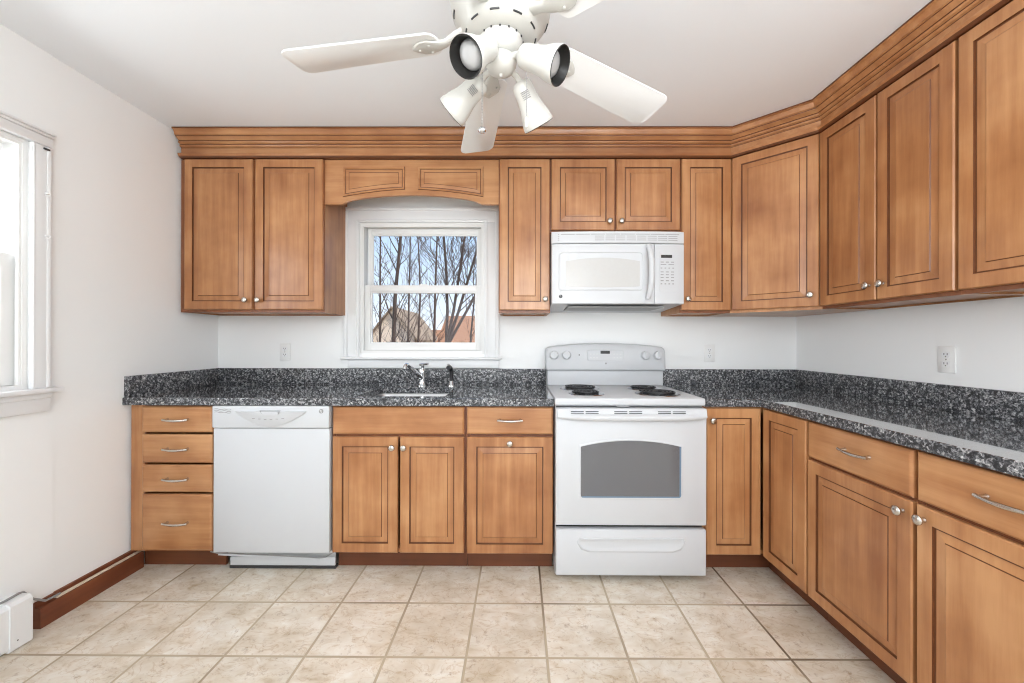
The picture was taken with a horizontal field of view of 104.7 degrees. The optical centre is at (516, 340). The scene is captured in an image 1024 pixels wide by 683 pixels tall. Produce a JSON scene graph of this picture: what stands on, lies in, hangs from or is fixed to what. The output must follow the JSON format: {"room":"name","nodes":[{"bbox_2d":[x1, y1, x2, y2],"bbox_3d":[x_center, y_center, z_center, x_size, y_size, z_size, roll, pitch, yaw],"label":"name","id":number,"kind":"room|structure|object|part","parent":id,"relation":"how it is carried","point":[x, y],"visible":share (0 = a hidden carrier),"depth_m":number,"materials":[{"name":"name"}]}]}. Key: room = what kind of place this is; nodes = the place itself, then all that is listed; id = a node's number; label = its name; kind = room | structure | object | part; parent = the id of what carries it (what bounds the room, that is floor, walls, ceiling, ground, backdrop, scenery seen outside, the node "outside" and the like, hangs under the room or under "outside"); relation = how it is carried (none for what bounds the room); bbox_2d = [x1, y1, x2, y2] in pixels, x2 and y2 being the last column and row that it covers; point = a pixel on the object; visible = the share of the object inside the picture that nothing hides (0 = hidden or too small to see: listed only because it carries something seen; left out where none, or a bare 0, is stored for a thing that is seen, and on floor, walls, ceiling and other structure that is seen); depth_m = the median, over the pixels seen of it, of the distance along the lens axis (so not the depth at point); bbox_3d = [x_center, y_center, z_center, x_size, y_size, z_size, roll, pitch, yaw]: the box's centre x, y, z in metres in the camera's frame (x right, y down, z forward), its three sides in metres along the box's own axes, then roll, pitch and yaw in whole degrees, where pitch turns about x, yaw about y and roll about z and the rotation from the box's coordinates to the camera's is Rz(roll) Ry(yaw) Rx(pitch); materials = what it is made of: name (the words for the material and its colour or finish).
{"room":"kitchen","nodes":[
{"label":"kitchen","id":0,"kind":"room"},
{"bbox_2d":[0,24,217,602],"bbox_3d":[-2.100,-0.019,0.123,0.144,2.444,5.100,0,0,0],"label":"wall","id":1,"kind":"structure","parent":0,"point":[65,470],"depth_m":1.88,"materials":[{"name":"paint"}]},
{"bbox_2d":[0,593,32,655],"bbox_3d":[-1.988,1.107,0.789,0.078,0.190,1.600,0,0,0],"label":"baseboard heater","id":2,"kind":"object","parent":1,"relation":"attached to","point":[16,614],"visible":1,"depth_m":1.54,"materials":[{"name":"white paint"}]},
{"bbox_2d":[0,591,60,604],"bbox_3d":[-1.987,1.057,1.352,0.024,0.107,0.760,0,0,-1],"label":"cable","id":3,"kind":"object","parent":2,"relation":"on","point":[18,593],"visible":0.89,"depth_m":1.63,"materials":[{"name":"white plastic"}]},
{"bbox_2d":[0,110,64,417],"bbox_3d":[-2.066,-0.295,1.190,0.188,1.189,1.075,0,0,0],"label":"window","id":4,"kind":"structure","parent":1,"relation":"in","point":[16,399],"depth_m":1.62,"materials":[{"name":"white paint"}]},
{"bbox_3d":[-2.112,-0.557,1.187,0.032,0.504,0.839,0,0,0],"label":"sash","id":5,"kind":"part","parent":4,"relation":"part of","materials":[{"name":"white plastic"}]},
{"bbox_3d":[-2.069,-0.086,1.186,0.032,0.532,0.853,0,0,0],"label":"sash","id":6,"kind":"part","parent":4,"relation":"part of","materials":[{"name":"white plastic"}]},
{"bbox_2d":[33,550,143,628],"bbox_3d":[-2.008,1.151,1.879,0.036,0.108,0.455,0,0,0],"label":"baseboard","id":7,"kind":"structure","parent":1,"relation":"attached to","point":[44,613],"depth_m":1.82,"materials":[{"name":"brown wood"}]},
{"bbox_2d":[54,551,140,597],"bbox_3d":[-2.002,1.115,1.910,0.016,0.008,0.387,0,0,0],"label":"cable cover","id":8,"kind":"object","parent":7,"relation":"on","point":[136,552],"visible":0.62,"depth_m":1.88,"materials":[{"name":"beige plastic"}]},
{"bbox_2d":[0,552,895,682],"bbox_3d":[-0.088,1.258,0.111,4.174,0.100,5.380,0,0,0],"label":"floor","id":9,"kind":"structure","parent":0,"point":[161,623],"depth_m":1.64,"materials":[{"name":"tile"}]},
{"bbox_2d":[131,405,227,564],"bbox_3d":[-1.784,0.768,2.334,0.442,0.875,0.666,0,0,0],"label":"base cabinet","id":10,"kind":"object","parent":9,"relation":"on","point":[172,446],"visible":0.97,"depth_m":2.04,"materials":[{"name":"brown wood"}]},
{"bbox_3d":[-1.747,0.936,2.018,0.131,0.016,0.034,0,0,0],"label":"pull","id":11,"kind":"part","parent":10,"relation":"part of","materials":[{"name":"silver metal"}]},
{"bbox_3d":[-1.747,0.711,2.018,0.131,0.016,0.034,0,0,0],"label":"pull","id":12,"kind":"part","parent":10,"relation":"part of","materials":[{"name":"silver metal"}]},
{"bbox_3d":[-1.747,0.556,2.018,0.131,0.016,0.034,0,0,0],"label":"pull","id":13,"kind":"part","parent":10,"relation":"part of","materials":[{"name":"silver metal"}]},
{"bbox_3d":[-1.746,0.406,2.018,0.131,0.016,0.034,0,0,0],"label":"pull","id":14,"kind":"part","parent":10,"relation":"part of","materials":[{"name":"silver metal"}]},
{"bbox_3d":[-1.754,0.936,2.045,0.364,0.288,0.020,0,0,0],"label":"drawer","id":15,"kind":"part","parent":10,"relation":"part of","materials":[{"name":"brown wood"}]},
{"bbox_3d":[-1.754,0.711,2.045,0.364,0.142,0.020,0,0,0],"label":"drawer","id":16,"kind":"part","parent":10,"relation":"part of","materials":[{"name":"brown wood"}]},
{"bbox_3d":[-1.754,0.556,2.045,0.364,0.147,0.020,0,0,0],"label":"drawer","id":17,"kind":"part","parent":10,"relation":"part of","materials":[{"name":"brown wood"}]},
{"bbox_3d":[-1.753,0.405,2.046,0.364,0.135,0.020,0,0,0],"label":"drawer","id":18,"kind":"part","parent":10,"relation":"part of","materials":[{"name":"brown wood"}]},
{"bbox_2d":[210,405,337,568],"bbox_3d":[-1.282,0.770,2.324,0.652,0.874,0.648,0,0,0],"label":"dishwasher","id":19,"kind":"object","parent":9,"relation":"on","point":[273,464],"visible":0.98,"depth_m":2.03,"materials":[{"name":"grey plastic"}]},
{"bbox_3d":[-1.260,0.390,2.044,0.600,0.114,0.048,0,0,0],"label":"control panel","id":20,"kind":"part","parent":19,"relation":"part of","materials":[{"name":"white plastic"}]},
{"bbox_3d":[-1.240,1.167,2.100,0.557,0.044,0.015,0,0,0],"label":"toe panel","id":21,"kind":"part","parent":19,"relation":"part of","materials":[{"name":"white metal"}]},
{"bbox_3d":[-1.240,1.119,2.102,0.557,0.052,0.008,0,0,0],"label":"kick plate","id":22,"kind":"part","parent":19,"relation":"part of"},
{"bbox_2d":[332,406,466,565],"bbox_3d":[-0.610,0.770,2.330,0.690,0.875,0.661,0,0,0],"label":"base cabinet","id":23,"kind":"object","parent":9,"relation":"on","point":[399,494],"visible":0.96,"depth_m":2.03,"materials":[{"name":"brown wood"}]},
{"bbox_2d":[122,368,553,405],"bbox_3d":[-0.914,0.258,2.342,2.212,0.146,0.645,0,0,0],"label":"countertop","id":24,"kind":"structure","parent":23,"relation":"on","point":[214,386],"depth_m":2.42,"materials":[{"name":"stone"}]},
{"bbox_2d":[375,393,448,395],"bbox_3d":[-0.622,0.418,2.298,0.521,0.170,0.447,0,0,0],"label":"sink","id":25,"kind":"object","parent":24,"relation":"in","point":[381,394],"visible":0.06,"depth_m":2.50,"materials":[{"name":"metal"}]},
{"bbox_2d":[403,363,428,386],"bbox_3d":[-0.622,0.214,2.478,0.086,0.159,0.235,0,0,13],"label":"faucet","id":26,"kind":"object","parent":24,"relation":"on","point":[420,375],"visible":1,"depth_m":2.54,"materials":[{"name":"silver metal"}]},
{"bbox_3d":[-0.649,0.197,2.472,0.031,0.125,0.211,0,0,19],"label":"spout","id":27,"kind":"part","parent":26,"relation":"part of","materials":[{"name":"silver metal"}]},
{"bbox_3d":[-0.597,0.165,2.553,0.076,0.048,0.027,0,0,32],"label":"lever","id":28,"kind":"part","parent":26,"relation":"part of","materials":[{"name":"silver metal"}]},
{"bbox_2d":[446,364,454,386],"bbox_3d":[-0.426,0.220,2.551,0.050,0.148,0.077,0,0,0],"label":"sprayer","id":29,"kind":"object","parent":24,"relation":"on","point":[449,367],"visible":1,"depth_m":2.55,"materials":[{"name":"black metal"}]},
{"bbox_3d":[-0.781,0.792,2.040,0.336,0.596,0.020,0,0,0],"label":"door","id":30,"kind":"part","parent":23,"relation":"part of","materials":[{"name":"brown wood"}]},
{"bbox_3d":[-0.638,0.546,2.014,0.032,0.032,0.030,0,0,0],"label":"knob","id":31,"kind":"part","parent":23,"relation":"part of","materials":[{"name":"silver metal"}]},
{"bbox_3d":[-0.579,0.546,2.014,0.032,0.032,0.030,0,0,0],"label":"knob","id":32,"kind":"part","parent":23,"relation":"part of","materials":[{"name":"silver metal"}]},
{"bbox_3d":[-0.437,0.793,2.038,0.328,0.596,0.020,0,0,0],"label":"door","id":33,"kind":"part","parent":23,"relation":"part of","materials":[{"name":"brown wood"}]},
{"bbox_2d":[466,406,552,565],"bbox_3d":[-0.037,0.772,2.325,0.453,0.875,0.666,0,0,0],"label":"base cabinet","id":34,"kind":"object","parent":9,"relation":"on","point":[509,449],"visible":0.98,"depth_m":2.03,"materials":[{"name":"brown wood"}]},
{"bbox_3d":[-0.036,0.411,2.037,0.441,0.139,0.020,0,0,0],"label":"drawer","id":35,"kind":"part","parent":34,"relation":"part of","materials":[{"name":"brown wood"}]},
{"bbox_3d":[-0.035,0.406,2.009,0.131,0.016,0.034,0,0,0],"label":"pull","id":36,"kind":"part","parent":34,"relation":"part of","materials":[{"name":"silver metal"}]},
{"bbox_3d":[-0.036,0.523,2.011,0.032,0.032,0.030,0,0,0],"label":"knob","id":37,"kind":"part","parent":34,"relation":"part of","materials":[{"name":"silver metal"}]},
{"bbox_2d":[545,343,706,575],"bbox_3d":[0.570,0.613,2.290,0.771,1.196,0.712,0,0,0],"label":"electric range","id":38,"kind":"object","parent":9,"relation":"on","point":[629,448],"visible":1,"depth_m":1.97,"materials":[{"name":"white metal"}]},
{"bbox_3d":[0.237,0.092,2.526,0.064,0.064,0.042,0,0,0],"label":"control knob","id":39,"kind":"part","parent":38,"relation":"part of","materials":[{"name":"white plastic"}]},
{"bbox_3d":[0.317,0.092,2.526,0.064,0.064,0.042,0,0,0],"label":"control knob","id":40,"kind":"part","parent":38,"relation":"part of","materials":[{"name":"white plastic"}]},
{"bbox_3d":[0.570,0.094,2.541,0.234,0.070,0.010,0,0,0],"label":"clock panel","id":41,"kind":"part","parent":38,"relation":"part of","materials":[{"name":"white plastic"}]},
{"bbox_2d":[547,385,704,405],"bbox_3d":[0.572,0.308,2.285,0.757,0.038,0.597,0,0,0],"label":"cooktop","id":42,"kind":"object","parent":38,"relation":"in","point":[563,395],"depth_m":2.05,"materials":[{"name":"white metal"}]},
{"bbox_3d":[0.569,1.056,1.988,0.749,0.230,0.040,0,0,0],"label":"storage drawer","id":43,"kind":"part","parent":38,"relation":"part of","materials":[{"name":"white metal"}]},
{"bbox_3d":[0.570,0.629,1.988,0.751,0.584,0.040,0,0,0],"label":"oven door","id":44,"kind":"part","parent":38,"relation":"part of","materials":[{"name":"white metal"}]},
{"bbox_3d":[0.570,0.366,1.951,0.737,0.054,0.033,0,0,0],"label":"handle","id":45,"kind":"part","parent":38,"relation":"part of","materials":[{"name":"white metal"}]},
{"bbox_3d":[0.823,0.093,2.523,0.064,0.064,0.042,0,0,0],"label":"control knob","id":46,"kind":"part","parent":38,"relation":"part of","materials":[{"name":"white plastic"}]},
{"bbox_3d":[0.903,0.094,2.523,0.064,0.064,0.042,0,0,0],"label":"control knob","id":47,"kind":"part","parent":38,"relation":"part of","materials":[{"name":"white plastic"}]},
{"bbox_2d":[702,406,827,620],"bbox_3d":[1.409,0.775,2.180,0.915,0.875,0.940,0,0,0],"label":"base cabinet","id":48,"kind":"object","parent":9,"relation":"on","point":[757,458],"visible":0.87,"depth_m":2.02,"materials":[{"name":"brown wood"}]},
{"bbox_3d":[0.996,0.406,2.006,0.032,0.032,0.030,0,0,0],"label":"knob","id":49,"kind":"part","parent":48,"relation":"part of","materials":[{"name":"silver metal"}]},
{"bbox_3d":[1.110,0.721,2.030,0.277,0.750,0.020,0,0,0],"label":"door","id":50,"kind":"part","parent":48,"relation":"part of","materials":[{"name":"brown wood"}]},
{"bbox_3d":[1.260,0.721,1.862,0.020,0.750,0.300,0,0,0],"label":"door","id":51,"kind":"part","parent":48,"relation":"part of","materials":[{"name":"brown wood"}]},
{"bbox_2d":[662,369,1023,477],"bbox_3d":[1.409,0.263,1.670,0.920,0.146,1.964,0,0,0],"label":"countertop","id":52,"kind":"structure","parent":48,"relation":"on","point":[982,427],"depth_m":1.67,"materials":[{"name":"stone"}]},
{"bbox_2d":[808,421,919,682],"bbox_3d":[1.537,0.774,1.474,0.646,0.875,0.465,0,0,0],"label":"base cabinet","id":53,"kind":"object","parent":9,"relation":"on","point":[863,489],"visible":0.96,"depth_m":1.42,"materials":[{"name":"brown wood"}]},
{"bbox_3d":[1.232,0.415,1.454,0.034,0.016,0.131,0,0,0],"label":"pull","id":54,"kind":"part","parent":53,"relation":"part of","materials":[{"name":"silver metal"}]},
{"bbox_3d":[1.260,0.422,1.476,0.020,0.152,0.453,0,0,0],"label":"drawer","id":55,"kind":"part","parent":53,"relation":"part of","materials":[{"name":"brown wood"}]},
{"bbox_3d":[1.278,0.717,1.476,0.020,0.762,0.465,0,0,0],"label":"frame","id":56,"kind":"part","parent":53,"relation":"part of","materials":[{"name":"brown wood"}]},
{"bbox_3d":[1.233,0.548,1.278,0.030,0.032,0.032,0,0,0],"label":"knob","id":57,"kind":"part","parent":53,"relation":"part of","materials":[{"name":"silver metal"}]},
{"bbox_2d":[911,450,1023,682],"bbox_3d":[1.535,0.774,0.968,0.646,0.875,0.545,0,0,0],"label":"base cabinet","id":58,"kind":"object","parent":9,"relation":"on","point":[969,518],"visible":0.99,"depth_m":1.09,"materials":[{"name":"brown wood"}]},
{"bbox_3d":[1.233,0.548,1.210,0.030,0.032,0.032,0,0,0],"label":"knob","id":59,"kind":"part","parent":58,"relation":"part of","materials":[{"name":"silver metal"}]},
{"bbox_3d":[1.257,0.421,0.970,0.020,0.152,0.533,0,0,0],"label":"drawer","id":60,"kind":"part","parent":58,"relation":"part of","materials":[{"name":"brown wood"}]},
{"bbox_3d":[1.276,0.717,0.970,0.020,0.762,0.545,0,0,0],"label":"frame","id":61,"kind":"part","parent":58,"relation":"part of","materials":[{"name":"brown wood"}]},
{"bbox_3d":[1.230,0.414,0.998,0.034,0.016,0.131,0,0,0],"label":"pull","id":62,"kind":"part","parent":58,"relation":"part of","materials":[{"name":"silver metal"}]},
{"bbox_2d":[0,0,931,128],"bbox_3d":[-0.083,-1.297,0.113,4.174,0.120,5.380,0,0,0],"label":"ceiling","id":63,"kind":"structure","parent":0,"point":[181,63],"depth_m":1.69,"materials":[{"name":"paint"}]},
{"bbox_2d":[281,0,666,152],"bbox_3d":[-0.078,-0.913,1.167,1.231,0.645,1.253,0,0,0],"label":"ceiling fan","id":64,"kind":"object","parent":63,"relation":"hanging from","point":[498,36],"visible":1,"depth_m":1.17,"materials":[{"name":"white plastic"}]},
{"bbox_3d":[-0.457,-0.867,1.195,0.467,0.059,0.145,0,0,5],"label":"blade","id":65,"kind":"part","parent":64,"relation":"part of","materials":[{"name":"white wood"}]},
{"bbox_3d":[-0.116,-0.745,1.029,0.070,0.062,0.063,0,0,0],"label":"bulb","id":66,"kind":"part","parent":64,"relation":"part of","materials":[{"name":"white glass"}]},
{"bbox_3d":[-0.131,-0.866,1.556,0.145,0.059,0.467,0,0,-13],"label":"blade","id":67,"kind":"part","parent":64,"relation":"part of","materials":[{"name":"white wood"}]},
{"bbox_3d":[-0.097,-0.792,1.190,0.057,0.035,0.022,0,0,40],"label":"arm","id":68,"kind":"part","parent":64,"relation":"part of","materials":[{"name":"white ceramic"}]},
{"bbox_3d":[0.005,-0.807,1.119,0.049,0.033,0.022,0,0,29],"label":"arm","id":69,"kind":"part","parent":64,"relation":"part of","materials":[{"name":"white ceramic"}]},
{"bbox_3d":[0.001,-0.789,1.190,0.022,0.040,0.056,0,0,41],"label":"arm","id":70,"kind":"part","parent":64,"relation":"part of","materials":[{"name":"white ceramic"}]},
{"bbox_3d":[0.027,-0.706,1.110,0.004,0.165,0.003,0,0,0],"label":"pull chain","id":71,"kind":"part","parent":64,"relation":"part of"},
{"bbox_3d":[0.027,-0.613,1.110,0.011,0.032,0.011,0,0,0],"label":"chain pull","id":72,"kind":"part","parent":64,"relation":"part of","materials":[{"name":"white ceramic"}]},
{"bbox_3d":[0.093,-0.759,1.079,0.047,0.069,0.074,0,0,21],"label":"bulb","id":73,"kind":"part","parent":64,"relation":"part of","materials":[{"name":"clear glass"}]},
{"bbox_3d":[0.260,-0.865,0.873,0.467,0.059,0.145,0,0,41],"label":"blade","id":74,"kind":"part","parent":64,"relation":"part of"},
{"bbox_3d":[0.312,-0.865,1.357,0.467,0.059,0.145,0,0,-31],"label":"blade","id":75,"kind":"part","parent":64,"relation":"part of","materials":[{"name":"white wood"}]},
{"bbox_2d":[218,159,795,386],"bbox_3d":[-0.072,-0.012,2.732,4.174,2.444,0.140,0,0,0],"label":"wall","id":76,"kind":"structure","parent":0,"point":[243,341],"depth_m":2.66,"materials":[{"name":"paint"}]},
{"bbox_2d":[181,159,346,315],"bbox_3d":[-1.576,-0.625,2.489,0.861,0.910,0.357,0,0,0],"label":"upper cabinet","id":77,"kind":"object","parent":76,"relation":"attached to","point":[260,237],"visible":0.98,"depth_m":2.34,"materials":[{"name":"brown wood"}]},
{"bbox_3d":[-1.772,-0.632,2.352,0.405,0.892,0.020,0,0,0],"label":"door","id":78,"kind":"part","parent":77,"relation":"part of","materials":[{"name":"brown wood"}]},
{"bbox_3d":[-1.351,-0.631,2.349,0.402,0.892,0.020,0,0,0],"label":"door","id":79,"kind":"part","parent":77,"relation":"part of","materials":[{"name":"brown wood"}]},
{"bbox_2d":[325,160,498,205],"bbox_3d":[-0.627,-0.946,2.363,1.037,0.264,0.024,0,0,0],"label":"valance","id":80,"kind":"object","parent":77,"relation":"attached to","point":[346,181],"visible":1,"depth_m":2.35,"materials":[{"name":"brown wood"}]},
{"bbox_3d":[-0.852,-0.949,2.354,0.370,0.181,0.005,0,0,0],"label":"panel","id":81,"kind":"part","parent":80,"relation":"part of","materials":[{"name":"brown wood"}]},
{"bbox_3d":[-0.395,-0.948,2.352,0.389,0.181,0.005,0,0,0],"label":"panel","id":82,"kind":"part","parent":80,"relation":"part of","materials":[{"name":"brown wood"}]},
{"bbox_2d":[280,343,289,360],"bbox_3d":[-1.564,0.075,2.665,0.072,0.116,0.008,0,0,0],"label":"wall outlet","id":83,"kind":"object","parent":76,"relation":"attached to","point":[284,347],"visible":1,"depth_m":2.66,"materials":[{"name":"white plastic"}]},
{"bbox_2d":[219,368,545,384],"bbox_3d":[-0.900,0.240,2.652,2.187,0.108,0.024,0,0,0],"label":"backsplash","id":84,"kind":"structure","parent":76,"relation":"attached to","point":[297,376],"depth_m":2.64,"materials":[{"name":"stone"}]},
{"bbox_2d":[340,207,500,367],"bbox_3d":[-0.639,-0.356,2.711,1.072,1.078,0.186,0,0,0],"label":"window","id":85,"kind":"structure","parent":76,"relation":"in","point":[362,224],"depth_m":2.65,"materials":[{"name":"white paint"}]},
{"bbox_3d":[-0.640,-0.157,2.711,0.809,0.444,0.032,0,0,0],"label":"sash","id":86,"kind":"part","parent":85,"relation":"part of","materials":[{"name":"white plastic"}]},
{"bbox_3d":[-0.639,-0.555,2.756,0.795,0.447,0.032,0,0,0],"label":"sash","id":87,"kind":"part","parent":85,"relation":"part of","materials":[{"name":"white plastic"}]},
{"bbox_2d":[499,159,549,315],"bbox_3d":[0.045,-0.621,2.481,0.306,0.910,0.357,0,0,0],"label":"upper cabinet","id":88,"kind":"object","parent":76,"relation":"attached to","point":[524,184],"visible":1,"depth_m":2.33,"materials":[{"name":"brown wood"}]},
{"bbox_2d":[171,0,1012,159],"bbox_3d":[-0.209,-1.157,1.653,3.580,0.156,1.401,0,0,0],"label":"crown molding","id":89,"kind":"structure","parent":76,"relation":"attached to","point":[939,23],"depth_m":2.29,"materials":[{"name":"brown wood"}]},
{"bbox_2d":[550,159,679,235],"bbox_3d":[0.583,-0.855,2.478,0.767,0.440,0.357,0,0,0],"label":"upper cabinet","id":90,"kind":"object","parent":76,"relation":"attached to","point":[586,194],"visible":0.93,"depth_m":2.33,"materials":[{"name":"brown wood"}]},
{"bbox_3d":[0.391,-0.864,2.340,0.372,0.420,0.020,0,0,0],"label":"door","id":91,"kind":"part","parent":90,"relation":"part of","materials":[{"name":"brown wood"}]},
{"bbox_2d":[550,231,683,312],"bbox_3d":[0.578,-0.410,2.425,0.757,0.439,0.461,0,0,0],"label":"microwave","id":92,"kind":"object","parent":90,"relation":"attached to","point":[591,271],"visible":0.99,"depth_m":2.25,"materials":[{"name":"white plastic"}]},
{"bbox_3d":[0.492,-0.383,2.268,0.582,0.343,0.040,0,0,0],"label":"door","id":93,"kind":"part","parent":92,"relation":"part of","materials":[{"name":"white plastic"}]},
{"bbox_3d":[0.749,-0.392,2.223,0.033,0.315,0.062,0,0,-23],"label":"handle","id":94,"kind":"part","parent":92,"relation":"part of","materials":[{"name":"white plastic"}]},
{"bbox_3d":[0.867,-0.395,2.254,0.112,0.224,0.004,0,0,-3],"label":"keypad panel","id":95,"kind":"part","parent":92,"relation":"part of","materials":[{"name":"white plastic"}]},
{"bbox_3d":[0.871,-0.382,2.268,0.170,0.343,0.034,0,0,0],"label":"control panel","id":96,"kind":"part","parent":92,"relation":"part of","materials":[{"name":"white plastic"}]},
{"bbox_3d":[0.775,-0.863,2.338,0.374,0.420,0.020,0,0,0],"label":"door","id":97,"kind":"part","parent":90,"relation":"part of","materials":[{"name":"brown wood"}]},
{"bbox_2d":[661,159,730,316],"bbox_3d":[1.117,-0.619,2.475,0.299,0.910,0.357,0,0,0],"label":"upper cabinet","id":98,"kind":"object","parent":76,"relation":"attached to","point":[705,184],"visible":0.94,"depth_m":2.33,"materials":[{"name":"brown wood"}]},
{"bbox_2d":[704,345,714,361],"bbox_3d":[1.292,0.083,2.651,0.072,0.116,0.008,0,0,0],"label":"wall outlet","id":99,"kind":"object","parent":76,"relation":"attached to","point":[709,350],"visible":1,"depth_m":2.65,"materials":[{"name":"white plastic"}]},
{"bbox_2d":[663,369,794,385],"bbox_3d":[1.401,0.244,2.640,0.894,0.108,0.024,0,0,0],"label":"backsplash","id":100,"kind":"structure","parent":76,"relation":"attached to","point":[671,377],"depth_m":2.63,"materials":[{"name":"stone"}]},
{"bbox_2d":[706,134,876,316],"bbox_3d":[1.569,-0.618,2.343,0.606,0.910,0.616,0,0,0],"label":"upper cabinet","id":101,"kind":"object","parent":76,"relation":"attached to","point":[775,191],"visible":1,"depth_m":2.17,"materials":[{"name":"brown wood"}]},
{"bbox_3d":[1.418,-0.626,2.188,0.409,0.892,0.020,0,0,44],"label":"door","id":102,"kind":"part","parent":101,"relation":"part of","materials":[{"name":"brown wood"}]},
{"bbox_3d":[1.522,-0.239,2.053,0.032,0.032,0.030,0,0,44],"label":"knob","id":103,"kind":"part","parent":101,"relation":"part of","materials":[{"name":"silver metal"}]},
{"bbox_2d":[796,297,1023,392],"bbox_3d":[1.932,-0.010,0.102,0.140,2.444,5.100,0,0,0],"label":"wall","id":104,"kind":"structure","parent":0,"point":[901,343],"depth_m":1.82,"materials":[{"name":"paint"}]},
{"bbox_2d":[820,40,1023,308],"bbox_3d":[1.698,-0.618,1.724,0.335,0.910,0.640,0,0,0],"label":"upper cabinet","id":105,"kind":"object","parent":104,"relation":"attached to","point":[889,168],"visible":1,"depth_m":1.63,"materials":[{"name":"brown wood"}]},
{"bbox_3d":[1.571,-0.625,1.881,0.020,0.892,0.318,0,0,0],"label":"door","id":106,"kind":"part","parent":105,"relation":"part of","materials":[{"name":"brown wood"}]},
{"bbox_3d":[1.544,-0.244,1.748,0.030,0.032,0.032,0,0,0],"label":"knob","id":107,"kind":"part","parent":105,"relation":"part of","materials":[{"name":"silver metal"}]},
{"bbox_3d":[1.544,-0.244,1.682,0.030,0.032,0.032,0,0,0],"label":"knob","id":108,"kind":"part","parent":105,"relation":"part of","materials":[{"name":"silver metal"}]},
{"bbox_3d":[1.589,-0.619,1.724,0.020,0.910,0.640,0,0,0],"label":"frame","id":109,"kind":"part","parent":105,"relation":"part of","materials":[{"name":"brown wood"}]},
{"bbox_3d":[1.569,-0.626,1.562,0.020,0.892,0.304,0,0,0],"label":"door","id":110,"kind":"part","parent":105,"relation":"part of","materials":[{"name":"brown wood"}]},
{"bbox_2d":[938,346,955,372],"bbox_3d":[1.865,0.081,1.716,0.008,0.116,0.072,0,0,0],"label":"wall outlet","id":111,"kind":"object","parent":104,"relation":"attached to","point":[946,355],"visible":1,"depth_m":1.71,"materials":[{"name":"white plastic"}]},
{"bbox_2d":[941,352,949,357],"bbox_3d":[1.863,0.061,1.716,0.002,0.027,0.033,0,0,0],"label":"receptacle","id":112,"kind":"object","parent":111,"relation":"attached to","point":[943,354],"depth_m":1.72,"materials":[{"name":"plastic"}]},
{"bbox_2d":[941,361,949,366],"bbox_3d":[1.862,0.101,1.716,0.002,0.027,0.033,0,0,0],"label":"receptacle","id":113,"kind":"object","parent":111,"relation":"attached to","point":[943,363],"depth_m":1.72,"materials":[{"name":"plastic"}]},
{"bbox_2d":[958,0,1023,294],"bbox_3d":[1.695,-0.619,1.173,0.335,0.910,0.460,0,0,0],"label":"upper cabinet","id":114,"kind":"object","parent":104,"relation":"attached to","point":[991,53],"visible":1,"depth_m":1.30,"materials":[{"name":"brown wood"}]},
{"bbox_3d":[1.587,-0.619,1.173,0.020,0.910,0.460,0,0,0],"label":"frame","id":115,"kind":"part","parent":114,"relation":"part of","materials":[{"name":"brown wood"}]},
{"label":"outside","id":116,"kind":"structure","parent":0,"visible":0},
{"bbox_3d":[-9.791,2.120,40.712,100.000,0.100,104.000,0,0,0],"label":"ground","id":117,"kind":"structure","parent":116,"visible":0},
{"bbox_2d":[373,236,406,341],"bbox_3d":[-4.621,-1.645,13.264,1.972,7.442,2.091,0,0,-32],"label":"bare tree","id":118,"kind":"object","parent":117,"relation":"on","point":[380,257],"visible":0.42,"depth_m":13.40,"materials":[{"name":"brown plant"}]},
{"bbox_2d":[373,236,427,341],"bbox_3d":[-2.453,-1.381,8.325,2.177,6.905,2.022,0,0,0],"label":"bare tree","id":119,"kind":"object","parent":117,"relation":"on","point":[395,305],"visible":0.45,"depth_m":8.35,"materials":[{"name":"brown plant"}]},
{"bbox_2d":[373,306,437,341],"bbox_3d":[-7.608,-0.021,27.202,3.200,4.170,6.500,0,0,0],"label":"house","id":120,"kind":"structure","parent":117,"relation":"on","point":[386,318],"depth_m":24.20,"materials":[{"name":"beige"}]},
{"bbox_2d":[378,236,432,341],"bbox_3d":[-3.282,-1.716,12.007,1.775,7.577,1.907,0,0,-37],"label":"bare tree","id":121,"kind":"object","parent":117,"relation":"on","point":[407,242],"visible":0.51,"depth_m":12.01,"materials":[{"name":"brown plant"}]},
{"bbox_2d":[394,236,440,341],"bbox_3d":[-3.822,-1.872,15.657,1.990,7.897,1.969,0,0,0],"label":"bare tree","id":122,"kind":"object","parent":117,"relation":"on","point":[419,257],"visible":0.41,"depth_m":15.40,"materials":[{"name":"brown plant"}]},
{"bbox_2d":[401,236,458,341],"bbox_3d":[-2.273,-1.672,10.771,1.999,7.491,2.266,0,0,0],"label":"bare tree","id":123,"kind":"object","parent":117,"relation":"on","point":[433,321],"visible":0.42,"depth_m":10.60,"materials":[{"name":"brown plant"}]},
{"bbox_2d":[414,236,476,341],"bbox_3d":[-0.573,-1.372,6.963,3.676,6.890,2.277,0,0,-23],"label":"bare tree","id":124,"kind":"object","parent":117,"relation":"on","point":[449,334],"visible":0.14,"depth_m":6.80,"materials":[{"name":"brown plant"}]},
{"bbox_2d":[437,316,474,342],"bbox_3d":[-2.177,0.287,23.673,4.100,3.570,7.500,0,0,0],"label":"house","id":125,"kind":"structure","parent":117,"relation":"on","point":[462,334],"depth_m":21.87,"materials":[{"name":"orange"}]},
{"bbox_2d":[460,236,476,341],"bbox_3d":[-1.435,-2.020,16.829,2.244,8.217,2.214,0,0,0],"label":"bare tree","id":126,"kind":"object","parent":117,"relation":"on","point":[473,305],"visible":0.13,"depth_m":16.73,"materials":[{"name":"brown plant"}]}
]}

